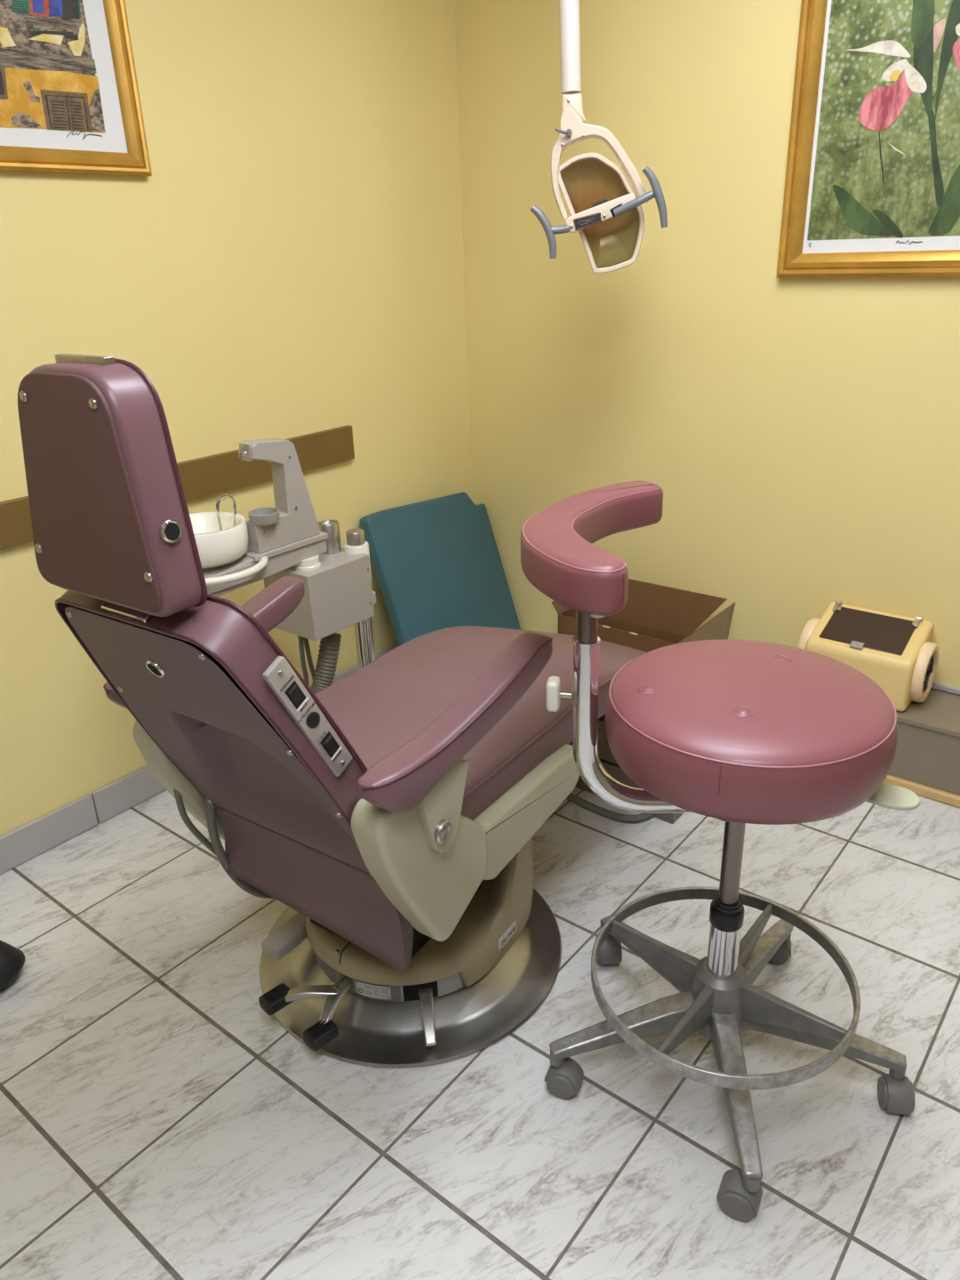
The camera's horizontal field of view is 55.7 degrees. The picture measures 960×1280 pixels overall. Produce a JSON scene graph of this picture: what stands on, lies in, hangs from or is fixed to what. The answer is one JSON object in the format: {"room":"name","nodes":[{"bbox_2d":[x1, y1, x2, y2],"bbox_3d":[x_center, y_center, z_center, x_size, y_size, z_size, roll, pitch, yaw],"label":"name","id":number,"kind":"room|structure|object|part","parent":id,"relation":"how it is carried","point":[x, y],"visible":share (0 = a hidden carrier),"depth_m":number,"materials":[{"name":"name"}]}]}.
{"room":"dental clinic","nodes":[
{"label":"dental clinic","id":0,"kind":"room"},
{"bbox_2d":[0,0,472,836],"bbox_3d":[-1.181,-0.626,1.890,0.100,2.500,3.500,16,29,36],"label":"wall","id":1,"kind":"structure","parent":0,"point":[289,261],"depth_m":2.41,"materials":[{"name":"yellow paint"}]},
{"bbox_2d":[0,0,151,176],"bbox_3d":[-0.984,-1.359,1.764,0.026,0.800,0.620,16,29,36],"label":"picture","id":2,"kind":"object","parent":1,"relation":"attached to","point":[70,101],"visible":1,"depth_m":1.96,"materials":[{"name":"multicoloured paper"}]},
{"bbox_2d":[0,0,105,133],"bbox_3d":[-0.983,-1.350,1.774,0.002,0.624,0.431,16,29,36],"label":"print","id":3,"kind":"object","parent":2,"relation":"attached to","point":[52,80],"depth_m":1.93,"materials":[{"name":"paper"}]},
{"bbox_2d":[0,425,354,549],"bbox_3d":[-1.244,-0.175,1.875,0.020,0.101,2.704,16,29,36],"label":"trim","id":4,"kind":"structure","parent":1,"relation":"attached to","point":[208,476],"depth_m":2.49,"materials":[{"name":"brown paint"}]},
{"bbox_2d":[0,644,398,874],"bbox_3d":[-1.100,0.488,2.333,0.011,0.098,3.493,16,29,36],"label":"baseboard","id":5,"kind":"structure","parent":1,"relation":"attached to","point":[28,841],"depth_m":2.38,"materials":[{"name":"grey tile"}]},
{"bbox_2d":[0,787,959,1279],"bbox_3d":[0.110,0.926,1.473,3.300,0.100,3.700,16,29,36],"label":"floor","id":6,"kind":"structure","parent":0,"point":[156,1123],"depth_m":1.61,"materials":[{"name":"tile"}]},
{"bbox_2d":[0,940,25,990],"bbox_3d":[-1.160,0.629,1.651,0.320,0.400,0.616,16,29,36],"label":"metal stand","id":7,"kind":"object","parent":6,"relation":"on","point":[12,959],"visible":1,"depth_m":1.88,"materials":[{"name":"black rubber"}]},
{"bbox_2d":[65,979,103,1002],"bbox_3d":[-0.816,0.725,1.878,0.006,0.006,0.080,19,31,39],"label":"cotton swab","id":8,"kind":"object","parent":6,"relation":"on","point":[101,980],"visible":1,"depth_m":1.88,"materials":[{"name":"white plastic"}]},
{"bbox_2d":[189,438,375,694],"bbox_3d":[-0.476,-0.039,2.398,0.372,0.989,0.675,16,29,36],"label":"dental cuspidor unit","id":9,"kind":"object","parent":6,"relation":"on","point":[235,552],"visible":0.53,"depth_m":2.31,"materials":[{"name":"grey plastic"}]},
{"bbox_2d":[189,512,247,567],"bbox_3d":[-0.667,-0.239,2.191,0.212,0.087,0.212,16,29,36],"label":"bowl","id":10,"kind":"object","parent":9,"relation":"on","point":[221,539],"depth_m":2.15,"materials":[{"name":"white ceramic"}]},
{"bbox_3d":[-0.611,-0.308,2.191,0.049,0.088,0.008,-9,24,-16],"label":"water spout","id":11,"kind":"part","parent":9,"relation":"part of","materials":[{"name":"silver metal"}]},
{"bbox_3d":[-0.554,-0.447,2.156,0.038,0.042,0.010,16,29,36],"label":"head plate","id":12,"kind":"part","parent":9,"relation":"part of","materials":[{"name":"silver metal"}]},
{"bbox_2d":[243,531,327,562],"bbox_3d":[-0.506,-0.244,2.318,0.089,0.016,0.240,16,29,36],"label":"tray","id":13,"kind":"object","parent":9,"relation":"on","point":[290,547],"depth_m":2.28,"materials":[{"name":"grey plastic"}]},
{"bbox_2d":[318,519,341,554],"bbox_3d":[-0.409,-0.280,2.470,0.058,0.082,0.058,16,29,36],"label":"canister","id":14,"kind":"object","parent":9,"relation":"on","point":[333,546],"depth_m":2.45,"materials":[{"name":"metal"}]},
{"bbox_3d":[-0.339,-0.279,2.473,0.049,0.036,0.049,16,29,36],"label":"post knob","id":15,"kind":"part","parent":9,"relation":"part of","materials":[{"name":"metal"}]},
{"bbox_3d":[-0.323,0.046,2.607,0.066,0.637,0.054,16,29,36],"label":"post","id":16,"kind":"part","parent":9,"relation":"part of","materials":[{"name":"silver metal"}]},
{"bbox_2d":[17,353,646,1067],"bbox_3d":[-0.054,0.006,1.869,0.648,1.282,1.506,14,28,32],"label":"dental chair","id":17,"kind":"object","parent":6,"relation":"on","point":[395,808],"visible":0.98,"depth_m":1.51,"materials":[{"name":"purple leather"}]},
{"bbox_3d":[-0.497,-0.184,1.121,0.261,0.282,0.008,14,28,32],"label":"headrest panel","id":18,"kind":"part","parent":17,"relation":"part of","materials":[{"name":"purple plastic"}]},
{"bbox_2d":[29,361,202,616],"bbox_3d":[-0.467,-0.201,1.158,0.269,0.298,0.100,14,28,32],"label":"headrest cover","id":19,"kind":"object","parent":17,"relation":"on","point":[111,522],"depth_m":1.09,"materials":[{"name":"leather"}]},
{"bbox_3d":[-0.505,0.007,1.718,0.062,0.130,0.459,14,28,32],"label":"armrest","id":20,"kind":"part","parent":17,"relation":"part of","materials":[{"name":"leather"}]},
{"bbox_2d":[55,590,368,874],"bbox_3d":[-0.384,0.134,1.405,0.444,0.518,0.295,14,28,32],"label":"backrest","id":21,"kind":"object","parent":17,"relation":"on","point":[228,720],"depth_m":1.30,"materials":[{"name":"leather"}]},
{"bbox_3d":[-0.399,0.163,1.390,0.439,0.487,0.228,14,28,32],"label":"panel","id":22,"kind":"part","parent":17,"relation":"part of","materials":[{"name":"purple plastic"}]},
{"bbox_2d":[284,680,308,711],"bbox_3d":[-0.240,0.074,1.197,0.009,0.043,0.036,16,29,36],"label":"rocker switch","id":23,"kind":"object","parent":17,"relation":"attached to","point":[296,692],"depth_m":1.20,"materials":[{"name":"black plastic"}]},
{"bbox_3d":[-0.231,0.107,1.232,0.016,0.207,0.123,20,32,41],"label":"control panel","id":24,"kind":"part","parent":17,"relation":"part of","materials":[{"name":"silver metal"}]},
{"bbox_2d":[320,731,342,759],"bbox_3d":[-0.206,0.147,1.263,0.009,0.043,0.036,16,29,36],"label":"rocker switch","id":25,"kind":"object","parent":17,"relation":"attached to","point":[331,742],"depth_m":1.26,"materials":[{"name":"black plastic"}]},
{"bbox_3d":[-0.208,0.680,1.762,0.074,0.032,0.004,5,24,16],"label":"rating plate","id":26,"kind":"part","parent":17,"relation":"part of","materials":[{"name":"silver metal"}]},
{"bbox_3d":[-0.148,0.640,1.963,0.648,0.051,0.648,14,28,32],"label":"plate","id":27,"kind":"part","parent":17,"relation":"part of","materials":[{"name":"silver metal"}]},
{"bbox_3d":[-0.099,0.704,1.741,0.030,0.054,0.144,-6,24,-9],"label":"foot lever","id":28,"kind":"part","parent":17,"relation":"part of","materials":[{"name":"metal"}]},
{"bbox_3d":[-0.026,0.124,1.409,0.062,0.130,0.459,14,28,32],"label":"armrest","id":29,"kind":"part","parent":17,"relation":"part of","materials":[{"name":"leather"}]},
{"bbox_2d":[315,625,646,819],"bbox_3d":[0.048,0.157,2.084,0.492,0.293,1.170,14,28,32],"label":"seat cushion","id":30,"kind":"object","parent":17,"relation":"on","point":[381,706],"depth_m":1.83,"materials":[{"name":"leather"}]},
{"bbox_3d":[0.086,0.321,1.720,0.045,0.124,0.361,14,28,32],"label":"seat rail","id":31,"kind":"part","parent":17,"relation":"part of","materials":[{"name":"beige plastic"}]},
{"bbox_2d":[359,492,520,646],"bbox_3d":[-0.112,-0.187,3.181,0.246,0.617,0.578,16,29,36],"label":"cushion","id":32,"kind":"object","parent":6,"relation":"on","point":[437,564],"visible":0.77,"depth_m":3.12,"materials":[{"name":"teal leather"}]},
{"bbox_2d":[566,792,654,823],"bbox_3d":[0.288,0.424,2.468,0.384,0.020,0.094,16,29,36],"label":"hose","id":33,"kind":"object","parent":6,"relation":"on","point":[624,818],"visible":0.7,"depth_m":2.38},
{"bbox_2d":[568,714,683,823],"bbox_3d":[0.374,0.297,2.485,0.430,0.234,0.150,16,29,36],"label":"utility box","id":34,"kind":"object","parent":6,"relation":"on","point":[605,756],"visible":0.09,"depth_m":2.41,"materials":[{"name":"grey metal"}]},
{"bbox_2d":[551,578,735,652],"bbox_3d":[0.516,0.012,2.933,0.626,0.392,0.101,16,29,36],"label":"cardboard box","id":35,"kind":"object","parent":6,"relation":"on","point":[653,616],"visible":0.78,"depth_m":2.88,"materials":[{"name":"brown cardboard"}]},
{"bbox_2d":[520,480,919,1221],"bbox_3d":[0.402,0.300,1.543,0.748,0.973,0.612,16,29,36],"label":"stool","id":36,"kind":"object","parent":6,"relation":"on","point":[737,733],"visible":1,"depth_m":1.41,"materials":[{"name":"leather"}]},
{"bbox_3d":[0.115,0.084,1.417,0.020,0.052,0.034,3,24,12],"label":"clamp knob","id":37,"kind":"part","parent":36,"relation":"part of","materials":[{"name":"white plastic"}]},
{"bbox_3d":[0.136,0.736,1.606,0.025,0.026,0.025,16,29,36],"label":"caster stem","id":38,"kind":"part","parent":36,"relation":"part of","materials":[{"name":"grey metal"}]},
{"bbox_2d":[544,1056,583,1095],"bbox_3d":[0.150,0.771,1.615,0.062,0.044,0.039,8,25,22],"label":"caster","id":39,"kind":"object","parent":36,"relation":"attached to","point":[564,1077],"depth_m":1.60,"materials":[{"name":"grey plastic"}]},
{"bbox_3d":[0.160,-0.023,1.359,0.033,0.090,0.033,16,29,36],"label":"post","id":40,"kind":"part","parent":36,"relation":"part of","materials":[{"name":"metal"}]},
{"bbox_2d":[600,936,619,965],"bbox_3d":[0.269,0.642,1.903,0.039,0.044,0.062,-2,23,-1],"label":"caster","id":41,"kind":"object","parent":36,"relation":"attached to","point":[610,948],"depth_m":1.88,"materials":[{"name":"grey plastic"}]},
{"bbox_3d":[0.264,0.686,1.616,0.287,0.068,0.046,-7,24,-11],"label":"leg","id":42,"kind":"part","parent":36,"relation":"part of","materials":[{"name":"grey metal"}]},
{"bbox_3d":[0.338,0.611,1.784,0.046,0.068,0.286,-16,27,-29],"label":"leg","id":43,"kind":"part","parent":36,"relation":"part of","materials":[{"name":"grey metal"}]},
{"bbox_3d":[0.329,0.595,1.707,0.191,0.077,0.020,16,29,36],"label":"ring arm","id":44,"kind":"part","parent":36,"relation":"part of","materials":[{"name":"grey metal"}]},
{"bbox_3d":[0.349,0.666,1.540,0.020,0.077,0.192,16,29,36],"label":"ring arm","id":45,"kind":"part","parent":36,"relation":"part of","materials":[{"name":"grey metal"}]},
{"bbox_3d":[0.420,0.328,1.504,0.033,0.315,0.033,16,29,36],"label":"gas rod","id":46,"kind":"part","parent":36,"relation":"part of","materials":[{"name":"metal"}]},
{"bbox_3d":[0.421,0.734,1.492,0.046,0.068,0.287,0,23,4],"label":"leg","id":47,"kind":"part","parent":36,"relation":"part of","materials":[{"name":"grey metal"}]},
{"bbox_2d":[716,1168,762,1215],"bbox_3d":[0.403,0.853,1.406,0.062,0.044,0.039,11,26,27],"label":"caster","id":48,"kind":"object","parent":36,"relation":"attached to","point":[734,1196],"depth_m":1.39,"materials":[{"name":"grey plastic"}]},
{"bbox_3d":[0.414,0.822,1.385,0.025,0.026,0.025,16,29,36],"label":"caster stem","id":49,"kind":"part","parent":36,"relation":"part of","materials":[{"name":"grey metal"}]},
{"bbox_3d":[0.413,0.120,1.414,0.433,0.124,0.433,16,29,36],"label":"seat","id":50,"kind":"part","parent":36,"relation":"part of","materials":[{"name":"leather"}]},
{"bbox_3d":[0.511,0.581,1.723,0.020,0.077,0.191,16,29,36],"label":"ring arm","id":51,"kind":"part","parent":36,"relation":"part of","materials":[{"name":"grey metal"}]},
{"bbox_3d":[0.540,0.609,1.772,0.046,0.068,0.287,16,29,36],"label":"leg","id":52,"kind":"part","parent":36,"relation":"part of","materials":[{"name":"grey metal"}]},
{"bbox_2d":[781,939,791,957],"bbox_3d":[0.617,0.634,1.895,0.062,0.044,0.039,6,25,18],"label":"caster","id":53,"kind":"object","parent":36,"relation":"attached to","point":[786,947],"depth_m":1.87,"materials":[{"name":"grey plastic"}]},
{"bbox_3d":[0.531,0.653,1.556,0.192,0.077,0.020,16,29,36],"label":"ring arm","id":54,"kind":"part","parent":36,"relation":"part of","materials":[{"name":"grey metal"}]},
{"bbox_3d":[0.593,0.686,1.591,0.287,0.068,0.046,7,25,20],"label":"leg","id":55,"kind":"part","parent":36,"relation":"part of","materials":[{"name":"grey metal"}]},
{"bbox_2d":[880,1072,912,1115],"bbox_3d":[0.716,0.774,1.562,0.039,0.044,0.062,3,24,10],"label":"caster","id":56,"kind":"object","parent":36,"relation":"attached to","point":[896,1089],"depth_m":1.54,"materials":[{"name":"grey plastic"}]},
{"bbox_3d":[0.717,0.736,1.560,0.025,0.026,0.025,16,29,36],"label":"caster stem","id":57,"kind":"part","parent":36,"relation":"part of","materials":[{"name":"grey metal"}]},
{"bbox_2d":[882,688,959,807],"bbox_3d":[1.609,0.388,2.204,1.848,0.212,0.234,16,29,36],"label":"bench","id":58,"kind":"object","parent":6,"relation":"on","point":[926,762],"visible":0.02,"depth_m":2.40,"materials":[{"name":"beige laminate"}]},
{"bbox_2d":[797,600,938,711],"bbox_3d":[1.072,0.035,2.522,0.336,0.216,0.190,16,29,36],"label":"box","id":59,"kind":"object","parent":58,"relation":"on","point":[897,652],"visible":0.84,"depth_m":2.46,"materials":[{"name":"beige plastic"}]},
{"bbox_3d":[1.066,-0.028,2.496,0.217,0.051,0.134,16,29,36],"label":"lid","id":60,"kind":"part","parent":59,"relation":"part of","materials":[{"name":"brown plastic"}]},
{"bbox_3d":[1.548,0.506,2.168,1.848,0.030,0.029,16,29,36],"label":"wood trim","id":61,"kind":"part","parent":58,"relation":"part of","materials":[{"name":"orange wood"}]},
{"bbox_3d":[1.609,0.296,2.168,1.848,0.014,0.226,16,29,36],"label":"panel","id":62,"kind":"part","parent":58,"relation":"part of","materials":[{"name":"beige laminate"}]},
{"bbox_2d":[455,0,959,687],"bbox_3d":[1.191,-0.857,2.235,3.300,2.500,0.100,16,29,36],"label":"wall","id":63,"kind":"structure","parent":0,"point":[799,437],"depth_m":2.62,"materials":[{"name":"yellow paint"}]},
{"bbox_2d":[776,0,959,277],"bbox_3d":[1.072,-1.324,2.032,0.740,0.950,0.030,16,29,36],"label":"picture","id":64,"kind":"object","parent":63,"relation":"attached to","point":[872,189],"visible":1,"depth_m":2.19,"materials":[{"name":"green paper"}]},
{"bbox_2d":[931,682,959,695],"bbox_3d":[1.830,0.289,2.123,1.452,0.018,0.011,16,29,36],"label":"trim","id":65,"kind":"structure","parent":63,"relation":"attached to","point":[935,685],"depth_m":2.52,"materials":[{"name":"white metal"}]},
{"bbox_3d":[0.027,-1.459,0.442,3.300,0.100,3.700,16,29,36],"label":"ceiling","id":66,"kind":"structure","parent":0,"visible":0},
{"bbox_2d":[530,0,667,273],"bbox_3d":[0.266,-1.481,2.090,0.347,1.183,0.212,-1,23,2],"label":"lamp","id":67,"kind":"object","parent":66,"relation":"hanging from","point":[607,215],"visible":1,"depth_m":2.20,"materials":[{"name":"beige plastic"}]},
{"bbox_3d":[0.196,-1.004,2.223,0.048,0.021,0.021,-7,24,-11],"label":"handle stem","id":68,"kind":"part","parent":67,"relation":"part of","materials":[{"name":"silver metal"}]},
{"bbox_3d":[0.197,-1.201,2.150,0.042,0.017,0.019,-2,23,0],"label":"tension lever","id":69,"kind":"part","parent":67,"relation":"part of","materials":[{"name":"grey metal"}]},
{"bbox_3d":[0.261,-1.018,2.210,0.069,0.038,0.002,1,24,7],"label":"name plate","id":70,"kind":"part","parent":67,"relation":"part of","materials":[{"name":"grey metal"}]},
{"bbox_3d":[0.368,-1.047,2.180,0.097,0.055,0.021,3,24,11],"label":"handle stem","id":71,"kind":"part","parent":67,"relation":"part of","materials":[{"name":"silver metal"}]}
]}

